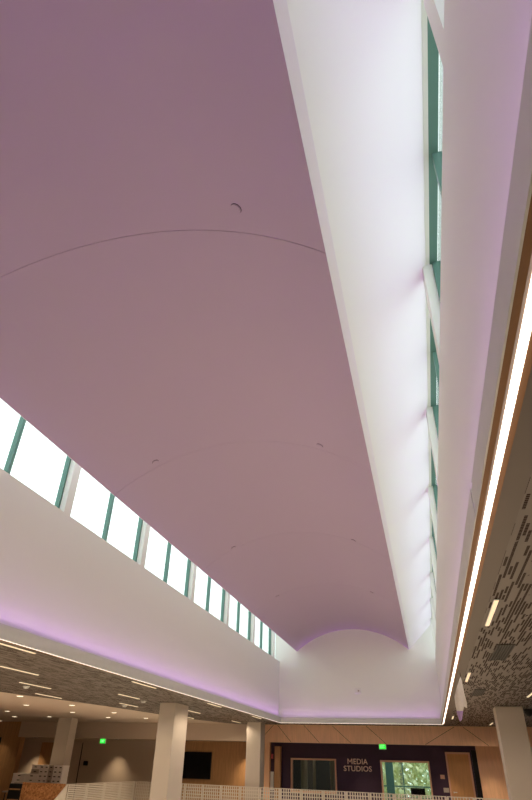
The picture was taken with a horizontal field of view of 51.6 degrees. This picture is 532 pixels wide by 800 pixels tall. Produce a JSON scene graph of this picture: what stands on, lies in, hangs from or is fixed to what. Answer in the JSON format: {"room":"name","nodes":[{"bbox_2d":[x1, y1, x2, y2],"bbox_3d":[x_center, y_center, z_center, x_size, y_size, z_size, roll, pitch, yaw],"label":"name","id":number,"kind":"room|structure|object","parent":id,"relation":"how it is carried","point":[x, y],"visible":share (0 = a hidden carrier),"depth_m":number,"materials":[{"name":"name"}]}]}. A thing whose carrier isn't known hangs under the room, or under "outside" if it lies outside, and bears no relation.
{"room":"building atrium","nodes":[
{"label":"building atrium","id":0,"kind":"room"},
{"bbox_2d":[0,468,279,715],"bbox_3d":[-2.702,4.433,11.138,0.250,2.040,25.200,-7,-34,13],"label":"wall","id":1,"kind":"structure","parent":0,"point":[61,582],"depth_m":10.08,"materials":[{"name":"white paint"}]},
{"bbox_2d":[4,416,70,507],"bbox_3d":[-3.816,0.525,8.307,0.115,1.308,2.998,-7,-34,13],"label":"window","id":2,"kind":"structure","parent":1,"relation":"in","point":[21,424],"depth_m":8.50,"materials":[{"name":"teal metal"}]},
{"bbox_2d":[59,459,80,515],"bbox_3d":[-3.350,1.370,9.550,0.100,1.290,0.200,-7,-34,13],"label":"trim","id":3,"kind":"structure","parent":1,"relation":"on","point":[66,505],"depth_m":9.40,"materials":[{"name":"white paint"}]},
{"bbox_2d":[102,493,142,561],"bbox_3d":[-3.089,2.121,10.692,0.115,1.308,2.978,-7,-34,13],"label":"window","id":4,"kind":"structure","parent":1,"relation":"in","point":[112,497],"depth_m":10.92,"materials":[{"name":"teal metal"}]},
{"bbox_2d":[0,640,278,722],"bbox_3d":[-2.571,5.290,10.513,0.075,0.052,25.180,-7,-34,13],"label":"trim","id":5,"kind":"structure","parent":1,"relation":"attached to","point":[0,640],"depth_m":9.83,"materials":[{"name":"brown wood"}]},
{"bbox_2d":[0,639,279,722],"bbox_3d":[-2.581,5.280,10.500,0.018,0.041,25.145,-7,-34,13],"label":"light strip","id":6,"kind":"object","parent":1,"relation":"attached to","point":[0,639],"visible":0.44,"depth_m":9.68,"materials":[{"name":"white plastic"}]},
{"bbox_2d":[0,623,280,722],"bbox_3d":[-2.580,5.221,10.524,0.130,0.175,25.120,-7,-34,13],"label":"trim","id":7,"kind":"structure","parent":1,"relation":"attached to","point":[8,633],"depth_m":9.69,"materials":[{"name":"paint"}]},
{"bbox_2d":[137,521,149,567],"bbox_3d":[-2.626,2.960,11.927,0.100,1.290,0.200,-7,-34,13],"label":"trim","id":8,"kind":"structure","parent":1,"relation":"on","point":[142,551],"depth_m":11.78,"materials":[{"name":"white paint"}]},
{"bbox_2d":[163,542,190,596],"bbox_3d":[-2.363,3.714,13.073,0.115,1.308,2.988,-7,-34,13],"label":"window","id":9,"kind":"structure","parent":1,"relation":"in","point":[167,561],"depth_m":13.30,"materials":[{"name":"teal metal"}]},
{"bbox_2d":[187,562,196,601],"bbox_3d":[-1.899,4.556,14.312,0.100,1.290,0.200,-7,-34,13],"label":"trim","id":10,"kind":"structure","parent":1,"relation":"on","point":[193,568],"depth_m":14.16,"materials":[{"name":"white paint"}]},
{"bbox_2d":[205,576,224,621],"bbox_3d":[-1.638,5.307,15.453,0.115,1.308,2.978,-7,-34,13],"label":"window","id":11,"kind":"structure","parent":1,"relation":"in","point":[209,578],"depth_m":15.69,"materials":[{"name":"teal metal"}]},
{"bbox_2d":[223,591,229,625],"bbox_3d":[-1.175,6.146,16.688,0.100,1.290,0.200,-7,-34,13],"label":"trim","id":12,"kind":"structure","parent":1,"relation":"on","point":[227,595],"depth_m":16.53,"materials":[{"name":"white paint"}]},
{"bbox_2d":[236,602,250,640],"bbox_3d":[-0.914,6.897,17.830,0.115,1.308,2.978,-7,-34,13],"label":"window","id":13,"kind":"structure","parent":1,"relation":"in","point":[238,604],"depth_m":18.08,"materials":[{"name":"teal metal"}]},
{"bbox_2d":[250,613,254,643],"bbox_3d":[-0.451,7.737,19.065,0.100,1.290,0.200,-7,-34,13],"label":"trim","id":14,"kind":"structure","parent":1,"relation":"on","point":[252,633],"depth_m":18.90,"materials":[{"name":"white paint"}]},
{"bbox_2d":[260,621,270,654],"bbox_3d":[-0.191,8.485,20.203,0.115,1.308,2.968,-7,-34,13],"label":"window","id":15,"kind":"structure","parent":1,"relation":"in","point":[261,622],"depth_m":20.46,"materials":[{"name":"teal metal"}]},
{"bbox_2d":[271,630,274,657],"bbox_3d":[0.271,9.322,21.433,0.100,1.290,0.200,-7,-34,13],"label":"trim","id":16,"kind":"structure","parent":1,"relation":"on","point":[272,632],"depth_m":21.28,"materials":[{"name":"white paint"}]},
{"bbox_2d":[0,0,408,650],"bbox_3d":[0.245,2.611,11.459,4.339,0.787,25.200,-7,-34,13],"label":"vault","id":17,"kind":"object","parent":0,"point":[144,319],"visible":1,"depth_m":6.19,"materials":[{"name":"paint"}]},
{"bbox_2d":[231,203,240,213],"bbox_3d":[-0.273,-1.746,5.025,0.102,0.059,0.108,-10,-35,17],"label":"sprinkler cover","id":18,"kind":"object","parent":17,"relation":"attached to","point":[235,208],"visible":1,"depth_m":5.01,"materials":[{"name":"paint"}]},
{"bbox_2d":[32,737,446,745],"bbox_3d":[2.219,13.445,21.668,26.250,0.060,1.500,-7,-34,13],"label":"ceiling","id":19,"kind":"structure","parent":0,"point":[32,737],"depth_m":23.25,"materials":[{"name":"beige paint"}]},
{"bbox_2d":[99,739,105,743],"bbox_3d":[-6.946,14.521,23.449,0.270,0.190,0.070,-7,-34,13],"label":"exit sign","id":20,"kind":"object","parent":19,"relation":"hanging from","point":[102,741],"visible":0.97,"depth_m":23.42,"materials":[{"name":"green plastic"}]},
{"bbox_2d":[379,744,385,749],"bbox_3d":[4.422,13.149,20.903,0.270,0.190,0.070,-7,-34,13],"label":"exit sign","id":21,"kind":"object","parent":19,"relation":"hanging from","point":[381,746],"visible":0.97,"depth_m":20.88,"materials":[{"name":"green plastic"}]},
{"bbox_2d":[17,737,477,799],"bbox_3d":[-2.516,15.541,22.732,21.620,2.520,0.150,-7,-34,13],"label":"wall","id":22,"kind":"structure","parent":0,"point":[351,781],"depth_m":22.49,"materials":[{"name":"paint"}]},
{"bbox_2d":[38,742,53,764],"bbox_3d":[-9.842,16.448,24.246,0.650,2.340,0.030,-7,-34,13],"label":"door","id":23,"kind":"structure","parent":22,"relation":"in","point":[46,748],"depth_m":24.65,"materials":[{"name":"orange wood"}]},
{"bbox_2d":[65,742,82,799],"bbox_3d":[-8.512,16.280,23.953,0.735,2.360,0.030,-7,-34,13],"label":"door","id":24,"kind":"structure","parent":22,"relation":"in","point":[78,746],"depth_m":24.09,"materials":[{"name":"brown wood"}]},
{"bbox_2d":[182,752,211,778],"bbox_3d":[-3.064,15.224,22.965,1.630,0.940,0.065,-7,-34,13],"label":"television","id":25,"kind":"object","parent":22,"relation":"attached to","point":[197,765],"visible":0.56,"depth_m":22.89,"materials":[{"name":"black plastic"}]},
{"bbox_2d":[270,772,273,789],"bbox_3d":[0.239,15.201,21.995,0.140,0.600,0.048,-7,-34,13],"label":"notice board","id":26,"kind":"object","parent":22,"relation":"attached to","point":[271,773],"visible":1,"depth_m":21.98,"materials":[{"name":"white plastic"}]},
{"bbox_2d":[291,758,336,793],"bbox_3d":[1.895,14.863,21.805,1.830,1.130,0.210,-7,-34,13],"label":"window","id":27,"kind":"structure","parent":22,"relation":"in","point":[292,759],"depth_m":21.83,"materials":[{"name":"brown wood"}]},
{"bbox_2d":[344,758,371,771],"bbox_3d":[3.586,14.309,21.590,1.090,0.415,0.018,-7,-34,13],"label":"wall sign","id":28,"kind":"object","parent":22,"relation":"attached to","point":[347,758],"visible":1,"depth_m":21.59,"materials":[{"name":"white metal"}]},
{"bbox_2d":[380,760,432,799],"bbox_3d":[5.346,14.571,20.948,1.860,1.430,0.210,-7,-34,13],"label":"window","id":29,"kind":"structure","parent":22,"relation":"in","point":[381,761],"depth_m":21.12,"materials":[{"name":"brown wood"}]},
{"bbox_2d":[445,752,475,799],"bbox_3d":[7.282,14.437,20.448,0.900,2.290,0.210,-7,-34,13],"label":"door","id":30,"kind":"structure","parent":22,"relation":"in","point":[459,768],"depth_m":20.63,"materials":[{"name":"brown wood"}]},
{"bbox_2d":[471,750,482,799],"bbox_3d":[7.847,14.300,20.280,0.180,2.360,0.050,-7,-34,13],"label":"trim","id":31,"kind":"structure","parent":22,"relation":"attached to","point":[473,752],"depth_m":20.49,"materials":[{"name":"black plastic"}]},
{"bbox_2d":[0,366,531,726],"bbox_3d":[-2.919,4.767,9.739,29.000,0.050,29.400,-7,-34,13],"label":"ceiling","id":32,"kind":"structure","parent":0,"point":[508,682],"depth_m":9.38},
{"bbox_2d":[0,643,35,653],"bbox_3d":[-3.581,3.472,7.754,0.048,0.014,1.132,-7,-34,13],"label":"recessed light","id":33,"kind":"object","parent":32,"relation":"in","point":[0,643],"visible":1,"depth_m":7.85,"materials":[{"name":"white plastic"}]},
{"bbox_2d":[0,666,37,674],"bbox_3d":[-4.420,4.865,9.896,0.048,0.014,1.132,-7,-34,13],"label":"recessed light","id":34,"kind":"object","parent":32,"relation":"in","point":[0,666],"visible":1,"depth_m":9.83,"materials":[{"name":"white plastic"}]},
{"bbox_2d":[19,682,51,688],"bbox_3d":[-4.958,6.152,11.867,0.048,0.014,1.132,-7,-34,13],"label":"recessed light","id":35,"kind":"object","parent":32,"relation":"in","point":[19,682],"visible":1,"depth_m":11.81,"materials":[{"name":"white plastic"}]},
{"bbox_2d":[131,681,155,688],"bbox_3d":[-2.496,5.855,11.315,0.048,0.014,1.132,-7,-34,13],"label":"recessed light","id":36,"kind":"object","parent":32,"relation":"in","point":[131,681],"visible":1,"depth_m":11.24,"materials":[{"name":"white plastic"}]},
{"bbox_2d":[454,674,466,720],"bbox_3d":[3.096,4.725,8.763,0.185,0.680,0.153,-14,-37,23],"label":"pennant","id":37,"kind":"object","parent":32,"relation":"hanging from","point":[460,700],"visible":1,"depth_m":8.73,"materials":[{"name":"fabric"}]},
{"bbox_2d":[465,672,470,681],"bbox_3d":[3.406,4.683,9.296,0.048,0.014,1.112,-7,-34,13],"label":"recessed light","id":38,"kind":"object","parent":32,"relation":"in","point":[468,673],"visible":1,"depth_m":9.19,"materials":[{"name":"white plastic"}]},
{"bbox_2d":[471,689,485,695],"bbox_3d":[4.303,5.924,11.159,0.214,0.017,1.144,-7,-34,13],"label":"ceiling vent","id":39,"kind":"object","parent":32,"relation":"in","point":[477,692],"visible":1,"depth_m":11.12,"materials":[{"name":"metal"}]},
{"bbox_2d":[485,599,498,625],"bbox_3d":[2.242,2.127,5.477,0.048,0.014,1.112,-7,-34,13],"label":"recessed light","id":40,"kind":"object","parent":32,"relation":"in","point":[495,601],"visible":1,"depth_m":5.40,"materials":[{"name":"white plastic"}]},
{"bbox_2d":[489,644,515,660],"bbox_3d":[3.137,3.363,7.332,0.214,0.017,1.204,-7,-34,13],"label":"ceiling vent","id":41,"kind":"object","parent":32,"relation":"in","point":[502,651],"visible":1,"depth_m":7.26,"materials":[{"name":"metal"}]},
{"bbox_2d":[523,709,531,716],"bbox_3d":[6.674,7.954,13.993,0.220,0.162,0.220,-7,-34,13],"label":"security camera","id":42,"kind":"object","parent":32,"relation":"attached to","point":[528,712],"visible":1,"depth_m":13.94,"materials":[{"name":"black plastic"}]},
{"bbox_2d":[0,721,531,799],"bbox_3d":[0.692,14.045,20.862,29.000,3.100,0.302,-7,-34,13],"label":"wall","id":43,"kind":"structure","parent":0,"point":[340,734],"depth_m":21.53,"materials":[{"name":"brown wood"}]},
{"bbox_2d":[293,760,330,791],"bbox_3d":[2.550,16.194,23.855,3.400,2.900,4.850,-7,-34,13],"label":"wall","id":44,"kind":"structure","parent":0,"point":[322,767],"depth_m":24.63,"materials":[{"name":"glass"}]},
{"bbox_2d":[275,625,441,718],"bbox_3d":[3.449,10.263,21.157,6.300,3.640,0.250,-7,-34,13],"label":"wall","id":45,"kind":"structure","parent":0,"point":[320,679],"depth_m":20.84,"materials":[{"name":"white paint"}]},
{"bbox_2d":[0,398,294,649],"bbox_3d":[-1.897,3.151,11.751,0.075,0.110,25.200,-7,-34,13],"label":"trim","id":46,"kind":"structure","parent":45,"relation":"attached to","point":[0,398],"depth_m":9.38,"materials":[{"name":"paint"}]},
{"bbox_2d":[273,0,410,648],"bbox_3d":[2.372,2.636,10.794,0.075,0.110,25.200,-7,-34,13],"label":"trim","id":47,"kind":"structure","parent":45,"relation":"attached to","point":[280,6],"depth_m":4.56,"materials":[{"name":"paint"}]},
{"bbox_2d":[355,688,360,693],"bbox_3d":[3.426,10.848,20.555,0.220,0.180,0.100,-7,-34,13],"label":"fire alarm strobe","id":48,"kind":"object","parent":45,"relation":"attached to","point":[357,690],"visible":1,"depth_m":20.55,"materials":[{"name":"white plastic"}]},
{"bbox_2d":[281,717,440,723],"bbox_3d":[3.369,11.672,20.040,6.020,0.175,0.130,-7,-34,13],"label":"trim","id":49,"kind":"structure","parent":45,"relation":"attached to","point":[283,719],"depth_m":19.94,"materials":[{"name":"paint"}]},
{"bbox_2d":[287,0,431,646],"bbox_3d":[2.865,2.200,10.936,0.920,0.904,25.200,-7,-34,13],"label":"ceiling","id":50,"kind":"structure","parent":0,"point":[363,64],"depth_m":5.04,"materials":[{"name":"white paint"}]},
{"bbox_2d":[435,0,531,704],"bbox_3d":[3.316,3.707,9.790,0.250,2.040,25.200,-7,-34,13],"label":"wall","id":51,"kind":"structure","parent":0,"point":[486,41],"depth_m":3.00,"materials":[{"name":"white paint"}]},
{"bbox_2d":[423,264,439,361],"bbox_3d":[1.794,-0.940,5.842,0.100,1.290,0.200,-7,-34,13],"label":"column","id":52,"kind":"structure","parent":51,"relation":"on","point":[430,287],"depth_m":5.81,"materials":[{"name":"white paint"}]},
{"bbox_2d":[426,407,437,485],"bbox_3d":[2.523,0.661,8.235,0.100,1.290,0.200,-7,-34,13],"label":"column","id":53,"kind":"structure","parent":51,"relation":"on","point":[433,436],"depth_m":8.21,"materials":[{"name":"white paint"}]},
{"bbox_2d":[428,486,436,549],"bbox_3d":[3.247,2.252,10.611,0.100,1.290,0.200,-7,-34,13],"label":"trim","id":54,"kind":"structure","parent":51,"relation":"on","point":[430,488],"depth_m":10.59,"materials":[{"name":"white paint"}]},
{"bbox_2d":[429,537,436,586],"bbox_3d":[3.974,3.847,12.996,0.100,1.290,0.200,-7,-34,13],"label":"trim","id":55,"kind":"structure","parent":51,"relation":"on","point":[431,542],"depth_m":12.99,"materials":[{"name":"white paint"}]},
{"bbox_2d":[430,572,435,616],"bbox_3d":[4.698,5.438,15.373,0.100,1.290,0.200,-7,-34,13],"label":"trim","id":56,"kind":"structure","parent":51,"relation":"on","point":[431,573],"depth_m":15.36,"materials":[{"name":"white paint"}]},
{"bbox_2d":[430,598,435,639],"bbox_3d":[5.422,7.028,17.749,0.100,1.290,0.200,-7,-34,13],"label":"trim","id":57,"kind":"structure","parent":51,"relation":"on","point":[431,599],"depth_m":17.71,"materials":[{"name":"white paint"}]},
{"bbox_2d":[423,0,443,64],"bbox_3d":[1.069,-2.530,3.465,0.100,1.290,0.200,-7,-34,13],"label":"column","id":58,"kind":"structure","parent":51,"relation":"on","point":[434,9],"depth_m":3.24,"materials":[{"name":"white paint"}]},
{"bbox_2d":[431,618,435,648],"bbox_3d":[6.144,8.613,20.118,0.100,1.290,0.200,-7,-34,13],"label":"trim","id":59,"kind":"structure","parent":51,"relation":"on","point":[432,625],"depth_m":20.10,"materials":[{"name":"white paint"}]},
{"bbox_2d":[427,16,441,300],"bbox_3d":[1.490,-1.799,4.571,0.115,1.308,2.978,-7,-34,13],"label":"window","id":60,"kind":"structure","parent":51,"relation":"in","point":[435,157],"depth_m":4.93,"materials":[{"name":"teal metal"}]},
{"bbox_2d":[430,276,438,434],"bbox_3d":[2.217,-0.203,6.956,0.115,1.308,2.998,-7,-34,13],"label":"window","id":61,"kind":"structure","parent":51,"relation":"in","point":[434,364],"depth_m":7.78,"materials":[{"name":"teal metal"}]},
{"bbox_2d":[431,412,437,508],"bbox_3d":[2.944,1.393,9.341,0.115,1.308,2.978,-7,-34,13],"label":"window","id":62,"kind":"structure","parent":51,"relation":"in","point":[433,475],"depth_m":10.57,"materials":[{"name":"teal metal"}]},
{"bbox_2d":[432,490,436,559],"bbox_3d":[3.669,2.986,11.721,0.115,1.308,2.988,-7,-34,13],"label":"window","id":63,"kind":"structure","parent":51,"relation":"in","point":[433,536],"depth_m":13.02,"materials":[{"name":"teal metal"}]},
{"bbox_2d":[440,17,531,723],"bbox_3d":[3.128,4.526,9.250,0.132,0.189,25.120,-7,-34,13],"label":"trim","id":64,"kind":"structure","parent":51,"relation":"attached to","point":[520,188],"depth_m":1.94,"materials":[{"name":"paint"}]},
{"bbox_2d":[442,194,531,723],"bbox_3d":[3.121,4.580,9.204,0.108,0.051,25.100,-7,-34,13],"label":"trim","id":65,"kind":"structure","parent":51,"relation":"attached to","point":[525,267],"depth_m":2.47,"materials":[{"name":"brown wood"}]},
{"bbox_2d":[443,276,531,723],"bbox_3d":[3.139,4.582,9.219,0.036,0.027,25.135,-7,-34,13],"label":"light strip","id":66,"kind":"object","parent":51,"relation":"attached to","point":[526,327],"visible":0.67,"depth_m":2.61,"materials":[{"name":"white plastic"}]},
{"bbox_2d":[475,746,508,799],"bbox_3d":[8.380,14.155,20.184,0.930,2.520,0.400,-7,-34,13],"label":"wall","id":67,"kind":"structure","parent":0,"point":[490,765],"depth_m":20.26,"materials":[{"name":"brown wood"}]},
{"bbox_3d":[-2.183,9.257,10.606,29.000,0.350,36.000,-7,-34,13],"label":"floor","id":68,"kind":"structure","parent":0,"visible":0},
{"bbox_2d":[6,782,22,799],"bbox_3d":[-8.127,13.140,18.002,0.480,1.055,0.615,-7,-34,13],"label":"equipment case","id":69,"kind":"object","parent":68,"relation":"on","point":[14,791],"visible":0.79,"depth_m":17.93,"materials":[{"name":"black plastic"}]},
{"bbox_2d":[19,782,65,799],"bbox_3d":[-7.170,12.819,17.494,1.550,1.075,0.050,-7,-34,13],"label":"panel","id":70,"kind":"object","parent":68,"relation":"on","point":[30,790],"visible":1,"depth_m":17.66,"materials":[{"name":"brown wood"}]},
{"bbox_2d":[54,784,67,799],"bbox_3d":[-7.032,12.726,14.269,0.040,4.480,5.260,-7,-34,13],"label":"stair railing","id":71,"kind":"object","parent":68,"relation":"on","point":[62,795],"visible":1,"depth_m":17.31,"materials":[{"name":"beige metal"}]},
{"bbox_2d":[49,718,77,777],"bbox_3d":[-7.683,13.623,20.483,0.570,3.104,0.480,-7,-34,13],"label":"column","id":72,"kind":"structure","parent":68,"relation":"on","point":[63,744],"depth_m":20.75,"materials":[{"name":"paint"}]},
{"bbox_2d":[66,781,135,799],"bbox_3d":[-5.763,14.075,19.334,0.085,1.070,4.940,-7,-34,13],"label":"railing","id":73,"kind":"object","parent":68,"relation":"on","point":[85,788],"visible":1,"depth_m":19.42,"materials":[{"name":"beige metal"}]},
{"bbox_2d":[244,722,264,799],"bbox_3d":[-0.411,13.601,20.149,0.545,3.104,0.630,-7,-34,13],"label":"column","id":74,"kind":"structure","parent":68,"relation":"on","point":[255,741],"depth_m":20.17,"materials":[{"name":"paint"}]},
{"bbox_2d":[264,742,270,799],"bbox_3d":[-0.004,15.160,22.034,0.320,2.500,0.148,-7,-34,13],"label":"timber post","id":75,"kind":"object","parent":68,"relation":"on","point":[267,751],"visible":0.67,"depth_m":22.20,"materials":[{"name":"brown wood"}]},
{"bbox_2d":[274,746,281,799],"bbox_3d":[0.468,15.091,21.783,0.240,2.360,0.200,-7,-34,13],"label":"timber post","id":76,"kind":"object","parent":68,"relation":"on","point":[278,749],"visible":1,"depth_m":21.94,"materials":[{"name":"orange wood"}]},
{"bbox_2d":[301,760,307,790],"bbox_3d":[1.562,15.403,22.445,0.280,2.580,0.040,-7,-34,13],"label":"curtain","id":77,"kind":"object","parent":68,"relation":"on","point":[304,770],"visible":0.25,"depth_m":22.48,"materials":[{"name":"fabric"}]},
{"bbox_2d":[313,760,315,789],"bbox_3d":[1.968,15.354,22.354,0.120,2.580,0.040,-7,-34,13],"label":"curtain","id":78,"kind":"object","parent":68,"relation":"on","point":[314,761],"visible":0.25,"depth_m":22.41,"materials":[{"name":"fabric"}]},
{"bbox_2d":[134,781,508,799],"bbox_3d":[1.186,13.538,18.233,14.610,1.070,0.090,-17,-38,25],"label":"railing","id":79,"kind":"object","parent":68,"relation":"on","point":[279,791],"visible":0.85,"depth_m":18.94,"materials":[{"name":"beige metal"}]},
{"bbox_2d":[330,761,335,790],"bbox_3d":[2.758,15.258,22.177,0.350,2.580,0.040,-7,-34,13],"label":"curtain","id":80,"kind":"object","parent":68,"relation":"on","point":[332,764],"visible":0.15,"depth_m":22.24,"materials":[{"name":"fabric"}]},
{"bbox_3d":[6.044,16.513,22.235,1.800,0.740,0.800,-7,-34,13],"label":"desk","id":81,"kind":"object","parent":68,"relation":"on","visible":0},
{"bbox_2d":[411,788,425,797],"bbox_3d":[6.216,16.048,22.494,0.570,0.330,0.200,-7,-34,13],"label":"monitor","id":82,"kind":"object","parent":81,"relation":"on","point":[414,791],"visible":0.84,"depth_m":22.50,"materials":[{"name":"black plastic"}]},
{"bbox_3d":[-8.203,14.223,19.358,2.270,0.740,0.600,-7,-34,13],"label":"folding table","id":83,"kind":"object","parent":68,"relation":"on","visible":0},
{"bbox_3d":[-7.244,13.710,19.334,0.178,0.130,0.436,-7,-34,13],"label":"cardboard box","id":84,"kind":"object","parent":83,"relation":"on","visible":0},
{"bbox_3d":[-7.241,13.599,19.408,0.178,0.130,0.436,-7,-34,13],"label":"cardboard box","id":85,"kind":"object","parent":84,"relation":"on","visible":0},
{"bbox_2d":[56,779,66,783],"bbox_3d":[-7.238,13.487,19.482,0.178,0.130,0.436,-7,-34,13],"label":"cardboard box","id":86,"kind":"object","parent":85,"relation":"on","point":[60,781],"visible":0.95,"depth_m":19.36,"materials":[{"name":"white cardboard"}]},
{"bbox_2d":[56,774,67,778],"bbox_3d":[-7.234,13.375,19.556,0.178,0.130,0.436,-7,-34,13],"label":"cardboard box","id":87,"kind":"object","parent":86,"relation":"on","point":[59,776],"visible":1,"depth_m":19.46,"materials":[{"name":"white cardboard"}]},
{"bbox_2d":[57,770,68,773],"bbox_3d":[-7.231,13.263,19.630,0.178,0.130,0.436,-7,-34,13],"label":"cardboard box","id":88,"kind":"object","parent":87,"relation":"on","point":[59,771],"visible":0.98,"depth_m":19.51,"materials":[{"name":"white cardboard"}]},
{"bbox_2d":[58,765,69,769],"bbox_3d":[-7.228,13.152,19.704,0.178,0.130,0.436,-7,-34,13],"label":"cardboard box","id":89,"kind":"object","parent":88,"relation":"on","point":[61,767],"visible":1,"depth_m":19.57,"materials":[{"name":"white cardboard"}]},
{"bbox_3d":[-8.804,13.899,19.684,0.499,0.130,0.436,-7,-34,13],"label":"cardboard box","id":90,"kind":"object","parent":83,"relation":"on","visible":0},
{"bbox_3d":[-8.801,13.787,19.758,0.499,0.130,0.436,-7,-34,13],"label":"cardboard box","id":91,"kind":"object","parent":90,"relation":"on","visible":0},
{"bbox_2d":[12,777,24,781],"bbox_3d":[-8.798,13.675,19.832,0.498,0.130,0.436,-7,-34,13],"label":"cardboard box","id":92,"kind":"object","parent":91,"relation":"on","point":[14,779],"visible":0.76,"depth_m":19.66,"materials":[{"name":"white cardboard"}]},
{"bbox_2d":[13,773,25,777],"bbox_3d":[-8.795,13.563,19.905,0.498,0.130,0.436,-7,-34,13],"label":"cardboard box","id":93,"kind":"object","parent":92,"relation":"on","point":[18,775],"visible":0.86,"depth_m":19.73,"materials":[{"name":"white cardboard"}]},
{"bbox_3d":[-8.310,13.839,19.573,0.498,0.130,0.436,-7,-34,13],"label":"cardboard box","id":94,"kind":"object","parent":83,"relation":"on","visible":0},
{"bbox_3d":[-8.307,13.727,19.647,0.498,0.130,0.436,-7,-34,13],"label":"cardboard box","id":95,"kind":"object","parent":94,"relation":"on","visible":0},
{"bbox_2d":[24,778,36,782],"bbox_3d":[-8.304,13.616,19.721,0.498,0.130,0.436,-7,-34,13],"label":"cardboard box","id":96,"kind":"object","parent":95,"relation":"on","point":[34,780],"visible":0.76,"depth_m":19.55,"materials":[{"name":"white cardboard"}]},
{"bbox_2d":[25,773,37,777],"bbox_3d":[-8.301,13.504,19.795,0.498,0.130,0.436,-7,-34,13],"label":"cardboard box","id":97,"kind":"object","parent":96,"relation":"on","point":[28,775],"visible":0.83,"depth_m":19.62,"materials":[{"name":"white cardboard"}]},
{"bbox_2d":[31,769,38,773],"bbox_3d":[-8.205,13.381,19.848,0.308,0.130,0.436,-7,-34,13],"label":"cardboard box","id":98,"kind":"object","parent":97,"relation":"on","point":[34,771],"visible":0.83,"depth_m":19.68,"materials":[{"name":"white cardboard"}]},
{"bbox_2d":[32,765,39,768],"bbox_3d":[-8.202,13.269,19.922,0.308,0.130,0.436,-7,-34,13],"label":"cardboard box","id":99,"kind":"object","parent":98,"relation":"on","point":[33,766],"visible":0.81,"depth_m":19.75,"materials":[{"name":"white cardboard"}]},
{"bbox_3d":[-2.284,12.948,8.167,29.000,0.200,36.000,-7,-34,13],"label":"floor","id":100,"kind":"structure","parent":0,"visible":0},
{"bbox_2d":[149,703,188,799],"bbox_3d":[-2.574,11.452,12.950,0.450,7.554,0.950,-7,-34,13],"label":"column","id":101,"kind":"structure","parent":100,"relation":"on","point":[166,783],"depth_m":14.18,"materials":[{"name":"paint"}]},
{"bbox_2d":[493,706,531,799],"bbox_3d":[5.882,10.759,11.550,0.630,7.554,0.600,-7,-34,13],"label":"column","id":102,"kind":"structure","parent":100,"relation":"on","point":[514,744],"depth_m":12.92,"materials":[{"name":"paint"}]},
{"bbox_3d":[2.258,19.120,25.120,29.000,9.400,0.200,-7,-34,13],"label":"wall","id":103,"kind":"structure","parent":0,"visible":0},
{"bbox_2d":[384,762,430,799],"bbox_3d":[6.718,17.051,25.070,3.650,2.200,0.120,-7,-34,13],"label":"window studio","id":104,"kind":"structure","parent":103,"relation":"in","point":[390,785],"depth_m":25.08,"materials":[{"name":"teal metal"}]},
{"label":"outside","id":105,"kind":"structure","parent":0,"visible":0},
{"bbox_3d":[4.754,16.496,12.337,240.000,0.200,280.000,-7,-34,13],"label":"ground","id":106,"kind":"structure","parent":105,"visible":0},
{"bbox_2d":[382,762,431,799],"bbox_3d":[7.969,23.001,31.896,3.696,10.656,3.538,-7,-34,13],"label":"tree","id":107,"kind":"object","parent":106,"relation":"on","point":[417,768],"visible":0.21,"depth_m":31.77,"materials":[{"name":"green plant"}]},
{"bbox_2d":[409,763,431,797],"bbox_3d":[11.624,25.708,38.118,3.658,13.167,3.678,-7,-34,13],"label":"tree","id":108,"kind":"object","parent":106,"relation":"on","point":[415,763],"visible":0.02,"depth_m":37.73,"materials":[{"name":"green plant"}]},
{"bbox_3d":[3.394,11.732,20.014,5.945,0.052,0.015,-7,-34,13],"label":"trim","id":109,"kind":"structure","parent":0,"visible":0},
{"bbox_2d":[332,723,442,724],"bbox_3d":[3.364,11.719,19.988,5.870,0.051,0.045,-7,-34,13],"label":"light strip","id":110,"kind":"object","parent":109,"relation":"attached to","point":[332,723],"visible":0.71,"depth_m":20.00,"materials":[{"name":"white"}]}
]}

